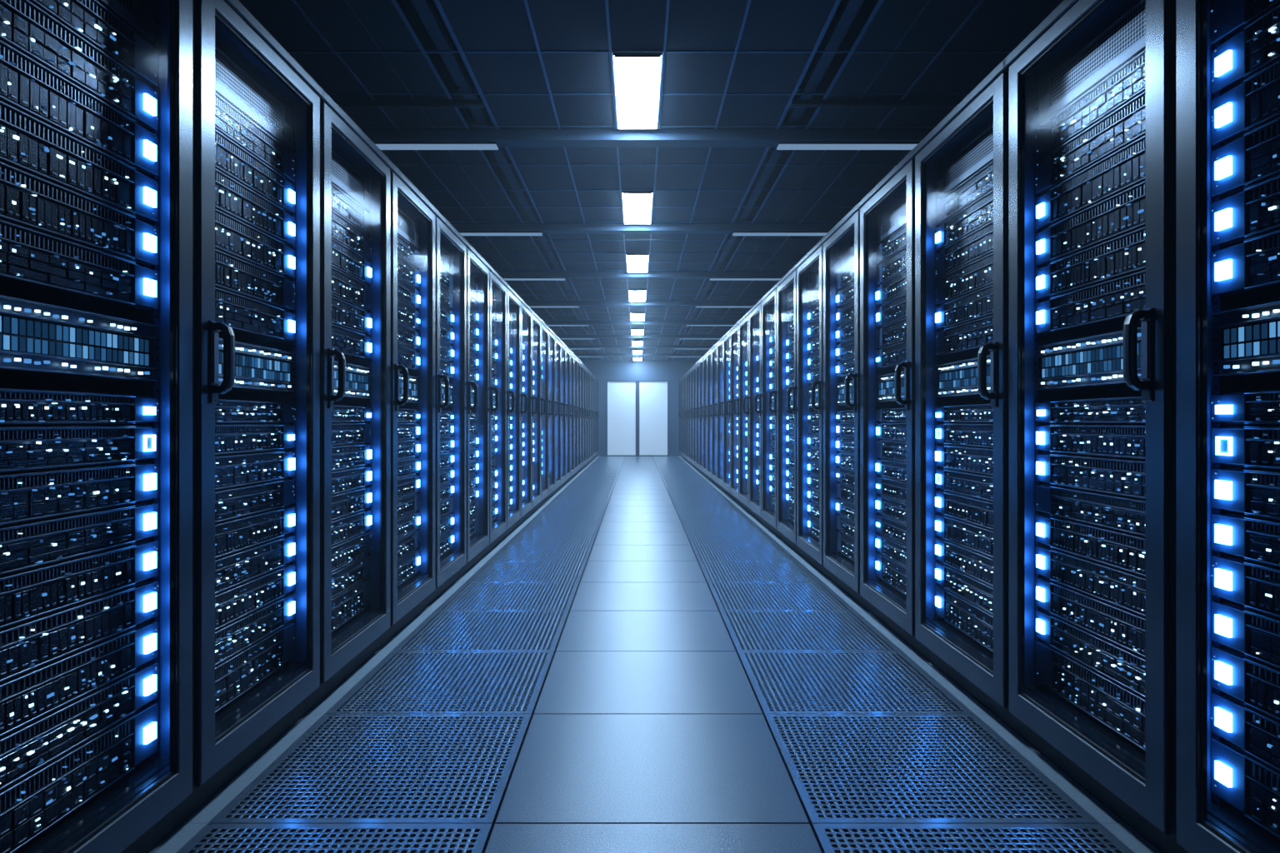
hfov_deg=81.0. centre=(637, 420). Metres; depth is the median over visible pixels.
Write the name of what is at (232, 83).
vent grille
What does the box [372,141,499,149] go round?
strip light
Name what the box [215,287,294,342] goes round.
server
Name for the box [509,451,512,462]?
server
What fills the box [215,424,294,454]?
server
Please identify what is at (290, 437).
indicator light
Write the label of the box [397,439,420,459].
server
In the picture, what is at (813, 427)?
server
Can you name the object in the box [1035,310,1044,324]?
indicator light
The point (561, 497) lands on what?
floor grate
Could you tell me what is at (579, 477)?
floor grate
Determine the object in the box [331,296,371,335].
server
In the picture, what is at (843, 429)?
server
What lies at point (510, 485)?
server
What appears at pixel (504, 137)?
ceiling beam
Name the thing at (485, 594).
floor grate
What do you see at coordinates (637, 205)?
recessed light
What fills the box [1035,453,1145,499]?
server
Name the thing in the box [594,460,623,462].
floor grate
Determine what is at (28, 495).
server
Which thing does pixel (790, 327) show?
server
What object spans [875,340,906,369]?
server
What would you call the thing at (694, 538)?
floor grate
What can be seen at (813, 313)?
server
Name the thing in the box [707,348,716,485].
tall cabinet
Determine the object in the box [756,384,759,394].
server
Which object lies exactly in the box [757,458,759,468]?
server
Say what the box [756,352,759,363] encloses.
server
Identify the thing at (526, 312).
tall cabinet
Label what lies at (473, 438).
server
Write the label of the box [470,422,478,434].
server
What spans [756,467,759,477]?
server
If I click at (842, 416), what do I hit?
server
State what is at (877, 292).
indicator light
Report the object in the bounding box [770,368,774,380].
server
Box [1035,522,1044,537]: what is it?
indicator light
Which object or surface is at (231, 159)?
server
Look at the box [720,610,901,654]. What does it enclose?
floor grate
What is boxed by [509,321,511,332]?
server
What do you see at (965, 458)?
server
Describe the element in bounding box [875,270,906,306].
server
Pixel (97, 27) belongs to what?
light
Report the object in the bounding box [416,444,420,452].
indicator light
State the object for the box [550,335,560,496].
tall cabinet
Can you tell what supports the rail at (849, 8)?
attached to the ceiling
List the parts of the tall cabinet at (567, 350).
door, handle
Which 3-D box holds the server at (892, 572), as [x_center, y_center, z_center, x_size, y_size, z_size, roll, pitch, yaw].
[1.570,0.760,3.609,0.630,0.127,0.741,0,0,0]
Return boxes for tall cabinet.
[0,0,192,852]
[174,0,323,829]
[305,90,392,714]
[378,163,436,649]
[425,210,467,607]
[457,242,489,579]
[481,265,507,558]
[500,284,520,541]
[514,298,532,529]
[525,310,541,519]
[535,320,549,509]
[544,328,555,502]
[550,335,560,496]
[556,340,565,491]
[561,345,569,487]
[566,350,574,483]
[570,354,577,479]
[574,358,580,476]
[577,361,583,473]
[580,364,585,470]
[583,366,588,468]
[585,369,590,465]
[587,370,592,464]
[590,374,594,462]
[591,375,595,460]
[593,377,597,459]
[595,379,599,458]
[678,379,683,458]
[680,376,684,459]
[681,375,686,460]
[683,373,689,462]
[685,370,691,464]
[688,368,694,466]
[690,365,696,469]
[693,363,699,471]
[695,360,703,474]
[699,356,707,478]
[703,352,711,481]
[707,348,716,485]
[711,343,722,489]
[716,336,728,494]
[723,330,735,500]
[730,321,744,508]
[738,311,755,517]
[748,299,769,528]
[760,285,784,541]
[775,265,805,558]
[795,238,834,581]
[821,203,872,613]
[858,150,929,660]
[912,58,1028,740]
[1005,0,1189,852]
[1175,0,1279,852]
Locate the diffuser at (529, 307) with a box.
[529,306,579,307]
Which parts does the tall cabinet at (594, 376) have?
door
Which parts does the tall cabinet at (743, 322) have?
rail, door, handle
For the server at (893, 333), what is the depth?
3.73 m
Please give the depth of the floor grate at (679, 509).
8.71 m
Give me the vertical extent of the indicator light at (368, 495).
0.040 m
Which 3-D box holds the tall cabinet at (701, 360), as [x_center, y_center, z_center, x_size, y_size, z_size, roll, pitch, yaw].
[1.654,-0.068,13.880,1.052,2.196,0.788,0,0,0]
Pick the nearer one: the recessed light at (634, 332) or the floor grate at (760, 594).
the floor grate at (760, 594)
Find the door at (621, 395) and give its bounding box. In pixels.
[607,381,635,454]
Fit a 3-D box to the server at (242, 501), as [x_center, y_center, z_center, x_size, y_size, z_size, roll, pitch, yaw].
[-1.498,0.245,2.262,0.623,0.087,0.700,0,0,0]
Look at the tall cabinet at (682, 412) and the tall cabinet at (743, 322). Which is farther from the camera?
the tall cabinet at (682, 412)
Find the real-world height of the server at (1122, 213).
0.108 m
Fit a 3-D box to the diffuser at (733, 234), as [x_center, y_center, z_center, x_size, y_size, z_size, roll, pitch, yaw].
[1.570,-1.659,6.673,1.440,0.010,0.075,0,0,0]
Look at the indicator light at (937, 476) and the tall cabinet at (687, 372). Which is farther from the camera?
the tall cabinet at (687, 372)
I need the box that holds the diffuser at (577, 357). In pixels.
[576,356,604,357]
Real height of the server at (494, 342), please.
0.107 m
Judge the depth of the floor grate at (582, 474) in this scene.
14.37 m
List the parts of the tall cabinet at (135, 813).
patch panel, sill, door, mounting rail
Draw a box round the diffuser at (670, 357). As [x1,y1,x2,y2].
[670,356,702,357]
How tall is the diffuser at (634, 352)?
0.018 m
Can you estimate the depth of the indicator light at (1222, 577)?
1.61 m
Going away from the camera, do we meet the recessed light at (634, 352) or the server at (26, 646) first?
the server at (26, 646)
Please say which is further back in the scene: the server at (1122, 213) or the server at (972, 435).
the server at (972, 435)
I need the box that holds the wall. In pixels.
[580,356,697,456]
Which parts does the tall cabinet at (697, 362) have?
door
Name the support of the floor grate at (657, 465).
in the floor
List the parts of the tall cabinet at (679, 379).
door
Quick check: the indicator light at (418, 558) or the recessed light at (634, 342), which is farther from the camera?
the recessed light at (634, 342)
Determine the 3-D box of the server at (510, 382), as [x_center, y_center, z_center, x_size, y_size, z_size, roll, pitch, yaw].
[-1.495,-0.324,6.738,0.630,0.104,0.700,0,0,0]
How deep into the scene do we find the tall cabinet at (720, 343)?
11.03 m
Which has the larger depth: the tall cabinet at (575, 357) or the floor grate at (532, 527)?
the tall cabinet at (575, 357)
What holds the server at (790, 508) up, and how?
in the tall cabinet at (787, 286)
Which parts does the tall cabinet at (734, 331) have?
rail, door, handle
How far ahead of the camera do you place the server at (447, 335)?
4.67 m
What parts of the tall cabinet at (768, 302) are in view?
rail, door, sill, mounting rail, handle, patch panel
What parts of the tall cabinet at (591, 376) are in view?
door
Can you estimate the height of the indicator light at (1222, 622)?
0.040 m
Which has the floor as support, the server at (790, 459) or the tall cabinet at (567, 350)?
the tall cabinet at (567, 350)
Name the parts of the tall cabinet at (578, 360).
door, handle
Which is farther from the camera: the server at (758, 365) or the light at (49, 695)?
the server at (758, 365)
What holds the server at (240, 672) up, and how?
in the tall cabinet at (235, 58)
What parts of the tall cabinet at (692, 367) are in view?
door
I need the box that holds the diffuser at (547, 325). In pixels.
[546,325,588,325]
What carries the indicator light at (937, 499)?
attached to the server at (977, 512)
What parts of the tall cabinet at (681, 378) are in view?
door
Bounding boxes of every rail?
[411,0,605,358]
[669,0,863,358]
[790,100,962,107]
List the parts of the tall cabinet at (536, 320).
handle, door, rail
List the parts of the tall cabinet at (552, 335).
handle, door, rail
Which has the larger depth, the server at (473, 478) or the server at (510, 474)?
the server at (510, 474)
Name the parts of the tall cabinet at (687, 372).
door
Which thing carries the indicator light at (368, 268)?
attached to the server at (345, 260)
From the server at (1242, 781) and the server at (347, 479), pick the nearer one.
the server at (1242, 781)
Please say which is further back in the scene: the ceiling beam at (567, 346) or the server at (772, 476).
the ceiling beam at (567, 346)
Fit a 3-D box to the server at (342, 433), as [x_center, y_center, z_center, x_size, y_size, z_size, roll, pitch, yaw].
[-1.498,0.054,3.008,0.623,0.084,0.700,0,0,0]
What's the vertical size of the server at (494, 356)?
0.108 m
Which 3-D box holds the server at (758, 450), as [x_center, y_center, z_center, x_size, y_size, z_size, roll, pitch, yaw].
[1.570,0.342,7.559,0.630,0.094,0.741,0,0,0]
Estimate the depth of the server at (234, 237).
2.32 m
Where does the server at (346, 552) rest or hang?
in the tall cabinet at (350, 161)
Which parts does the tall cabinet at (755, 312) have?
rail, door, sill, handle, mounting rail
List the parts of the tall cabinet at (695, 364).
door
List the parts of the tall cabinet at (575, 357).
door, handle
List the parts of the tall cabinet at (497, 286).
patch panel, handle, mounting rail, sill, door, rail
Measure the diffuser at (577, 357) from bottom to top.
0.010 m
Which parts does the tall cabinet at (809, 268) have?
rail, mounting rail, sill, door, patch panel, handle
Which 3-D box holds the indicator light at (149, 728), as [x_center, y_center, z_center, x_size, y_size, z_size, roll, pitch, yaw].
[-1.187,0.760,1.824,0.013,0.040,0.036,0,0,0]
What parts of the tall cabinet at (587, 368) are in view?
door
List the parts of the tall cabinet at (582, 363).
door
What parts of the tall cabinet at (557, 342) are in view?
door, handle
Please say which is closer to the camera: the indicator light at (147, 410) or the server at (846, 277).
the indicator light at (147, 410)
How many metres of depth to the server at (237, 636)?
2.32 m
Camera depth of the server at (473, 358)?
5.46 m
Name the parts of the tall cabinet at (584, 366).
door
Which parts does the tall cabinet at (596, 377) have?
door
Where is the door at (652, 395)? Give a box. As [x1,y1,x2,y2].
[639,381,667,454]
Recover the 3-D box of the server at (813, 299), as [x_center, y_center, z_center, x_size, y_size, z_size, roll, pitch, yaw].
[1.573,-0.875,5.189,0.623,0.097,0.741,0,0,0]
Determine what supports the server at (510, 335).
in the tall cabinet at (513, 300)
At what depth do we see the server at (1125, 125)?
2.08 m
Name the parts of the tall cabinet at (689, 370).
door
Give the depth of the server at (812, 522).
5.39 m
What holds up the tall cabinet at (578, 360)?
on the floor
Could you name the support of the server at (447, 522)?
in the tall cabinet at (451, 246)
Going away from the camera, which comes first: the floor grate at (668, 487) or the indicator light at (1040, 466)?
the indicator light at (1040, 466)
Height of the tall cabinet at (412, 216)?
2.196 m
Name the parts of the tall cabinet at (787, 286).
rail, door, sill, mounting rail, patch panel, handle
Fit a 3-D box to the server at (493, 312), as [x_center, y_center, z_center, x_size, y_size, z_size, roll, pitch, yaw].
[-1.498,-0.875,5.992,0.623,0.097,0.700,0,0,0]
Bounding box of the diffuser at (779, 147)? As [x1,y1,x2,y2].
[776,144,917,149]
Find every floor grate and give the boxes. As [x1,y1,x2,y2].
[177,824,491,852]
[210,714,531,832]
[325,651,554,719]
[392,610,569,655]
[435,582,579,613]
[465,561,586,584]
[488,545,592,563]
[505,532,597,546]
[519,521,600,532]
[530,513,604,523]
[539,505,606,514]
[547,500,609,506]
[553,494,610,499]
[560,490,612,494]
[564,485,614,489]
[569,481,615,485]
[573,478,616,481]
[576,475,617,478]
[579,473,618,475]
[581,470,619,474]
[585,468,619,471]
[587,466,620,469]
[589,465,621,466]
[590,462,622,464]
[593,461,622,462]
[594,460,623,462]
[596,458,624,459]
[598,457,624,458]
[599,456,624,457]
[653,456,679,457]
[653,457,679,459]
[654,458,681,459]
[654,460,684,461]
[655,461,684,462]
[655,462,687,464]
[656,465,689,466]
[657,466,691,468]
[658,468,694,470]
[659,470,697,473]
[660,473,699,476]
[661,475,703,478]
[662,478,706,482]
[664,481,711,486]
[665,485,716,489]
[667,490,720,494]
[669,494,727,499]
[671,500,734,505]
[674,505,743,513]
[677,513,752,523]
[681,521,764,533]
[685,532,779,546]
[691,545,798,562]
[698,561,822,584]
[707,582,854,613]
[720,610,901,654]
[737,651,973,719]
[765,714,1099,830]
[812,824,1133,852]
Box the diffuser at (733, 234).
[732,233,827,235]
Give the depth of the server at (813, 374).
5.40 m
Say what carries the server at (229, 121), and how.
in the tall cabinet at (235, 58)
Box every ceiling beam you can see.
[360,129,932,147]
[450,223,837,234]
[496,271,788,279]
[524,300,758,306]
[543,320,738,324]
[555,334,724,338]
[565,345,714,348]
[574,353,705,356]
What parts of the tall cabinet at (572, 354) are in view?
door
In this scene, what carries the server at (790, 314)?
in the tall cabinet at (787, 286)
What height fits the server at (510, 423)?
0.084 m
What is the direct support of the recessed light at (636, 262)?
in the ceiling
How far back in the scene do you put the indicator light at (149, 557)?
1.82 m
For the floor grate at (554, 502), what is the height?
0.028 m
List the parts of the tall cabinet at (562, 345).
door, handle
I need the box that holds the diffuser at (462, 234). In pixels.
[460,233,542,235]
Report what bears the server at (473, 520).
in the tall cabinet at (477, 269)
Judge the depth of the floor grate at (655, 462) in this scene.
18.73 m
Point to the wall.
(672, 371)
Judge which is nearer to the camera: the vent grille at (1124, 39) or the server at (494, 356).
the vent grille at (1124, 39)
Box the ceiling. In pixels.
[238,0,1063,360]
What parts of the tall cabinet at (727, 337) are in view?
rail, door, handle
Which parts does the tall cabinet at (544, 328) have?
handle, door, rail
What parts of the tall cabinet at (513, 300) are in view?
mounting rail, handle, sill, rail, door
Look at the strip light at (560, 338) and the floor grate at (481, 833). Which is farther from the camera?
the strip light at (560, 338)
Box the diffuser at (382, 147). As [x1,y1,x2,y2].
[375,144,498,149]
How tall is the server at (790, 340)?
0.107 m
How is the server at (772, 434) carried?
in the tall cabinet at (768, 302)
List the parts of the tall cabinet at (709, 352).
door, handle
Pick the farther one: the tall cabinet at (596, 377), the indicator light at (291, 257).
the tall cabinet at (596, 377)
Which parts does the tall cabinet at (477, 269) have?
handle, patch panel, mounting rail, sill, door, rail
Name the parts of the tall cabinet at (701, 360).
door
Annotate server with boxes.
[0,0,158,131]
[0,40,158,177]
[0,100,158,224]
[0,161,158,267]
[0,219,158,311]
[0,388,158,424]
[0,425,158,472]
[0,461,158,525]
[0,501,158,574]
[0,539,158,629]
[0,579,158,682]
[0,620,158,737]
[0,661,158,790]
[0,701,158,852]
[29,0,158,87]
[215,92,294,182]
[215,129,294,214]
[215,168,294,247]
[215,208,294,279]
[215,249,294,311]
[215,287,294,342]
[215,399,295,423]
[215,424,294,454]
[215,450,294,489]
[215,478,294,523]
[215,505,295,558]
[215,534,294,594]
[215,562,295,630]
[215,592,295,665]
[215,621,294,713]
[331,183,371,235]
[331,210,371,260]
[331,238,371,285]
[331,267,371,311]
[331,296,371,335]
[331,324,371,359]
[331,405,371,422]
[331,423,371,445]
[331,443,371,470]
[331,465,371,494]
[331,486,371,520]
[331,509,371,546]
[331,531,371,572]
[331,554,371,598]
[331,576,371,632]
[397,235,419,269]
[397,255,420,289]
[397,277,420,309]
[397,300,419,330]
[397,323,419,350]
[397,345,419,370]
[397,408,419,422]
[397,423,419,439]
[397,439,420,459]
[397,457,420,479]
[397,475,419,499]
[397,493,419,519]
[397,510,420,539]
[397,530,419,559]
[397,548,420,586]
[440,267,453,292]
[440,285,453,309]
[440,303,454,327]
[440,321,454,344]
[440,340,454,361]
[440,358,454,379]
[440,410,453,421]
[440,422,453,436]
[440,436,454,453]
[440,451,454,468]
[440,466,454,484]
[440,481,454,501]
[440,497,453,518]
[440,513,454,534]
[440,528,454,557]
[470,290,478,309]
[470,305,478,324]
[470,320,478,339]
[470,336,478,354]
[470,352,478,369]
[470,368,478,384]
[470,412,478,421]
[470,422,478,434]
[470,434,478,448]
[470,447,478,461]
[470,460,478,475]
[470,474,478,489]
[470,487,478,504]
[470,501,478,517]
[470,515,478,536]
[491,307,496,322]
[491,320,496,335]
[491,334,497,349]
[491,347,497,362]
[491,361,496,375]
[491,375,496,387]
[491,413,497,421]
[491,422,496,432]
[491,433,497,444]
[491,445,497,455]
[491,455,496,468]
[491,467,497,480]
[491,479,497,493]
[491,491,497,504]
[491,504,497,521]
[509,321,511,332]
[509,332,511,344]
[509,344,512,356]
[509,356,512,369]
[509,369,512,379]
[509,380,512,390]
[509,422,511,430]
[509,431,511,441]
[509,442,512,451]
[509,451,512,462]
[509,462,512,473]
[509,473,512,484]
[509,484,512,494]
[509,495,512,509]
[541,357,542,474]
[736,367,737,482]
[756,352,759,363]
[756,374,759,384]
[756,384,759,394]
[756,421,759,429]
[756,430,759,439]
[756,440,759,448]
[756,448,759,458]
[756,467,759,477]
[756,477,759,487]
[757,331,759,342]
[757,341,759,352]
[757,363,759,374]
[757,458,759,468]
[757,486,759,499]
[770,320,774,333]
[770,331,774,344]
[770,343,774,357]
[770,355,774,369]
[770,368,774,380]
[770,380,774,391]
[770,414,774,421]
[770,422,774,431]
[770,431,774,441]
[770,441,774,452]
[770,451,774,463]
[770,462,774,474]
[770,472,774,484]
[770,483,774,495]
[770,494,774,509]
[786,306,794,322]
[786,319,794,335]
[786,333,794,349]
[786,346,794,362]
[786,360,794,375]
[786,374,794,388]
[786,413,794,421]
[786,422,794,432]
[786,433,794,444]
[786,445,794,456]
[786,455,794,469]
[786,467,794,480]
[786,480,794,494]
[786,491,794,505]
[786,503,794,522]
[807,303,819,324]
[807,319,819,339]
[807,335,819,354]
[807,366,819,384]
[807,435,819,449]
[807,460,819,476]
[807,474,819,490]
[807,487,819,505]
[807,501,819,519]
[807,515,819,539]
[808,288,819,309]
[808,351,819,369]
[808,412,819,421]
[808,422,819,434]
[808,448,819,462]
[835,280,854,308]
[835,318,854,343]
[835,338,854,360]
[835,356,854,378]
[835,436,854,454]
[835,452,854,469]
[835,498,854,521]
[836,262,854,290]
[836,299,854,325]
[836,410,854,421]
[836,422,854,437]
[836,467,854,487]
[836,483,854,504]
[836,515,854,539]
[836,530,854,561]
[875,224,906,264]
[875,245,906,285]
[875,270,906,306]
[875,293,906,328]
[875,318,906,349]
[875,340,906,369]
[875,408,906,422]
[875,423,906,441]
[875,440,906,462]
[875,459,906,482]
[875,476,906,503]
[875,495,906,524]
[875,514,906,546]
[875,533,906,567]
[875,552,906,595]
[935,160,993,225]
[935,190,993,251]
[935,220,993,278]
[935,252,993,305]
[935,285,993,330]
[935,315,993,356]
[935,404,993,422]
[935,424,993,448]
[935,445,993,475]
[935,468,993,501]
[935,490,993,529]
[935,513,993,558]
[935,537,993,586]
[935,561,993,614]
[935,585,993,652]
[1035,49,1145,159]
[1035,90,1145,194]
[1035,135,1145,230]
[1035,180,1145,266]
[1035,226,1145,300]
[1035,270,1145,335]
[1035,396,1145,423]
[1035,425,1145,459]
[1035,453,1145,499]
[1035,484,1145,536]
[1035,513,1145,576]
[1035,545,1145,617]
[1035,576,1145,658]
[1035,608,1145,698]
[1035,640,1145,751]
[1210,0,1279,44]
[1210,60,1279,144]
[1210,390,1279,424]
[1210,554,1279,618]
[1210,693,1279,771]
[1211,3,1279,94]
[1211,116,1279,198]
[1211,175,1279,248]
[1211,230,1279,297]
[1211,426,1279,469]
[1211,467,1279,519]
[1211,511,1279,567]
[1211,600,1279,669]
[1211,645,1279,720]
[1211,739,1279,839]
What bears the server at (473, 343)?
in the tall cabinet at (477, 269)
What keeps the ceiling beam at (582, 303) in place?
attached to the ceiling
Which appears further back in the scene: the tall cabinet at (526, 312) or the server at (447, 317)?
the tall cabinet at (526, 312)
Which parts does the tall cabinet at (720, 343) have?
door, handle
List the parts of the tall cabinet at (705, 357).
door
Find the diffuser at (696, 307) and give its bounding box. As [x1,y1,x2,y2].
[695,306,752,307]
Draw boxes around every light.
[13,135,19,139]
[26,750,34,755]
[46,692,54,698]
[89,714,97,719]
[94,24,101,30]
[143,93,156,115]
[143,140,156,161]
[143,186,156,207]
[143,233,156,252]
[143,278,156,297]
[143,406,155,414]
[143,435,155,451]
[143,473,156,490]
[143,512,156,530]
[143,551,156,570]
[143,592,156,612]
[143,633,156,654]
[143,675,156,696]
[143,722,156,744]
[287,435,294,440]
[288,189,294,204]
[288,221,294,235]
[288,255,294,269]
[288,320,294,332]
[288,458,294,470]
[288,514,294,526]
[288,543,294,556]
[288,572,294,585]
[288,601,294,615]
[366,266,371,277]
[366,318,371,328]
[366,342,371,352]
[366,413,371,417]
[366,450,371,459]
[366,471,371,480]
[366,493,371,503]
[366,515,371,525]
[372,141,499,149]
[416,275,420,283]
[416,295,420,303]
[416,336,419,344]
[416,357,419,364]
[416,427,419,434]
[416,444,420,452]
[416,462,420,469]
[416,480,419,487]
[416,516,420,524]
[416,556,420,565]
[458,231,543,235]
[501,277,565,280]
[528,305,579,307]
[545,324,589,325]
[560,338,595,339]
[569,348,600,349]
[575,355,604,357]
[612,52,662,129]
[621,190,653,224]
[625,253,649,272]
[628,289,646,301]
[630,312,644,321]
[631,329,643,334]
[631,340,643,345]
[632,350,642,354]
[633,357,641,360]
[670,355,703,357]
[674,348,710,349]
[679,338,720,339]
[685,324,734,325]
[695,305,753,307]
[709,277,782,280]
[731,231,829,235]
[775,141,919,149]
[835,295,839,302]
[835,330,839,338]
[835,348,839,355]
[835,365,839,372]
[835,440,839,447]
[835,456,839,463]
[835,503,839,510]
[875,290,879,299]
[875,312,879,321]
[875,427,879,434]
[875,463,879,471]
[875,500,879,509]
[875,539,879,547]
[875,560,879,569]
[935,231,940,243]
[935,312,940,323]
[935,412,941,417]
[935,429,940,438]
[935,451,940,461]
[935,474,940,484]
[935,496,940,507]
[935,520,940,531]
[935,545,940,555]
[935,568,940,579]
[935,596,940,608]
[1035,202,1044,218]
[1035,239,1044,254]
[1035,275,1044,289]
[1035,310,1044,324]
[1035,431,1044,444]
[1035,461,1044,474]
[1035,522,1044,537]
[1035,555,1044,569]
[1035,586,1044,602]
[1035,619,1044,634]
[1036,410,1045,416]
[1214,50,1232,76]
[1214,102,1232,128]
[1214,155,1232,179]
[1214,208,1232,231]
[1214,259,1232,281]
[1214,480,1232,499]
[1214,524,1232,545]
[1214,568,1232,590]
[1214,614,1232,637]
[1214,660,1232,684]
[1214,707,1232,733]
[1214,760,1232,787]
[1215,405,1233,414]
[1215,436,1232,455]
[1268,205,1276,209]
[1268,255,1276,260]
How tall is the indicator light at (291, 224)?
0.040 m
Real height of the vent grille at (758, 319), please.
0.128 m
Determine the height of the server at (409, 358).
0.104 m
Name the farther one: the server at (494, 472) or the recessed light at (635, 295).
the recessed light at (635, 295)
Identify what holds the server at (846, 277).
in the tall cabinet at (842, 243)
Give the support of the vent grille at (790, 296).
attached to the tall cabinet at (787, 286)
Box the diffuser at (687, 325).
[686,325,734,325]
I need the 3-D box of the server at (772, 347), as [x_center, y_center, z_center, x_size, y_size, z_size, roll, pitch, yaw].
[1.570,-0.657,6.769,0.630,0.107,0.741,0,0,0]
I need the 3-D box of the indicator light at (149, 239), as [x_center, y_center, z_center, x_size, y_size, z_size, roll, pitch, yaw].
[-1.187,-0.432,1.824,0.013,0.040,0.036,0,0,0]
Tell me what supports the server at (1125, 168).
in the tall cabinet at (1080, 43)
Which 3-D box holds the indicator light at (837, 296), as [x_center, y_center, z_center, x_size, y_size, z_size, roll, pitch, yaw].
[1.262,-0.768,4.725,0.013,0.040,0.038,0,0,0]
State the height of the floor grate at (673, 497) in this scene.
0.028 m
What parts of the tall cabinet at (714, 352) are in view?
door, handle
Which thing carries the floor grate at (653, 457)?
in the floor
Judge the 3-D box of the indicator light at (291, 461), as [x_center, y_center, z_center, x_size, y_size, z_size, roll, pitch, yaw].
[-1.187,0.149,2.570,0.013,0.040,0.036,0,0,0]
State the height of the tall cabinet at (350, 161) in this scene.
2.196 m
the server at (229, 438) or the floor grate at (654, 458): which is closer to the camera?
the server at (229, 438)
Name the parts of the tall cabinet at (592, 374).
door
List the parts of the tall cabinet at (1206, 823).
door, mounting rail, sill, patch panel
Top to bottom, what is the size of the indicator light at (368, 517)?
0.040 m
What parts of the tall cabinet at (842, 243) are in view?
mounting rail, rail, sill, door, patch panel, handle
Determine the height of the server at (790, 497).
0.094 m
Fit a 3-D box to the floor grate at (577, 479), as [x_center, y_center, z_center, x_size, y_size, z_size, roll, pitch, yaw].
[-0.734,1.044,13.002,0.724,0.028,0.711,0,0,0]
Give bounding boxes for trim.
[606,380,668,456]
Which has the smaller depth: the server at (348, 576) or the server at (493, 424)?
the server at (348, 576)
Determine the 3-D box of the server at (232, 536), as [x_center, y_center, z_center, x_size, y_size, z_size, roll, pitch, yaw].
[-1.495,0.342,2.262,0.630,0.094,0.700,0,0,0]
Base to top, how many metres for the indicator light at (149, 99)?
0.040 m
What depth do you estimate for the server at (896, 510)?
3.74 m
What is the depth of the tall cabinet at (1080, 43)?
2.01 m
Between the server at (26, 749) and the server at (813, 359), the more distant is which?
the server at (813, 359)
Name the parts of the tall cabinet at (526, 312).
mounting rail, handle, sill, door, rail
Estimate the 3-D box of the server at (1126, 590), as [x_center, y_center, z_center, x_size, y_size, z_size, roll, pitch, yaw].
[1.570,0.442,2.039,0.630,0.094,0.693,0,0,0]
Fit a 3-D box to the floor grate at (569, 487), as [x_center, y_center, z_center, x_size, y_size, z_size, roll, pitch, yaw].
[-0.734,1.044,11.572,0.724,0.028,0.711,0,0,0]
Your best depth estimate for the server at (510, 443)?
7.02 m
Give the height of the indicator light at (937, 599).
0.040 m
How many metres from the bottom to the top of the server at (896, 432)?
0.084 m
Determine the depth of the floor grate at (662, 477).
13.74 m
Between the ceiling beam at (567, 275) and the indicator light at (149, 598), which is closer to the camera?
the indicator light at (149, 598)
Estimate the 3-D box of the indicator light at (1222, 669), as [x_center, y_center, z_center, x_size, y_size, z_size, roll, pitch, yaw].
[1.262,0.542,1.613,0.013,0.040,0.038,0,0,0]
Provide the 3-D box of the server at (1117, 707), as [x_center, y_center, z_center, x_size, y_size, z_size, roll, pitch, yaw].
[1.573,0.760,2.039,0.623,0.127,0.693,0,0,0]
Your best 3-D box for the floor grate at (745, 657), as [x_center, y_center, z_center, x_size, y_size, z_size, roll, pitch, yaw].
[0.814,1.044,2.991,0.735,0.028,0.711,0,0,0]
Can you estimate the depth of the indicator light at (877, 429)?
3.94 m
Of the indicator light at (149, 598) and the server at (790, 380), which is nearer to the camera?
the indicator light at (149, 598)
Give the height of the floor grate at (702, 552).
0.028 m
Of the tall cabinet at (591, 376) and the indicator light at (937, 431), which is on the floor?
the tall cabinet at (591, 376)
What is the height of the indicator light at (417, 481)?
0.040 m
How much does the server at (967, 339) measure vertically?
0.104 m
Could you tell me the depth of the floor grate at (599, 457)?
21.31 m
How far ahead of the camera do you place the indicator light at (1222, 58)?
1.61 m
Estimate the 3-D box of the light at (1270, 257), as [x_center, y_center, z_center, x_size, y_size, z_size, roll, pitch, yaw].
[1.266,-0.324,1.493,0.009,0.006,0.017,0,0,0]
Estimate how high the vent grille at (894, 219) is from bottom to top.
0.128 m
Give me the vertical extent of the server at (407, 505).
0.094 m
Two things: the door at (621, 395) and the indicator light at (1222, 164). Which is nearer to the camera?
the indicator light at (1222, 164)
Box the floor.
[148,456,1164,852]
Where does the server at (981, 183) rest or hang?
in the tall cabinet at (975, 134)
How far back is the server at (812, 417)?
5.39 m
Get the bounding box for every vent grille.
[215,45,293,150]
[331,149,369,211]
[397,207,419,249]
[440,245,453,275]
[470,272,477,295]
[491,291,496,309]
[509,306,511,321]
[757,318,759,332]
[770,305,774,322]
[787,290,794,309]
[876,195,906,244]
[936,123,993,199]
[1038,0,1145,124]
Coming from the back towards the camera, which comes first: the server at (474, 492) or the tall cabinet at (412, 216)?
the server at (474, 492)
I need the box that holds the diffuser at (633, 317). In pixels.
[630,314,644,320]
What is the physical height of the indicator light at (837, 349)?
0.040 m
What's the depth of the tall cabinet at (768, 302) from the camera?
7.08 m
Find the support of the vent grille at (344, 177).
attached to the tall cabinet at (350, 161)
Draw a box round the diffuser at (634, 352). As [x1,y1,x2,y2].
[633,350,641,354]
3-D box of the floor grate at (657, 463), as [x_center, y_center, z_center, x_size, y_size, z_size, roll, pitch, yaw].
[0.814,1.044,18.006,0.735,0.028,0.711,0,0,0]
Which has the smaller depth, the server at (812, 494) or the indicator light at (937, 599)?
the indicator light at (937, 599)
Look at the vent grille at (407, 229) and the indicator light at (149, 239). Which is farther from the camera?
the vent grille at (407, 229)

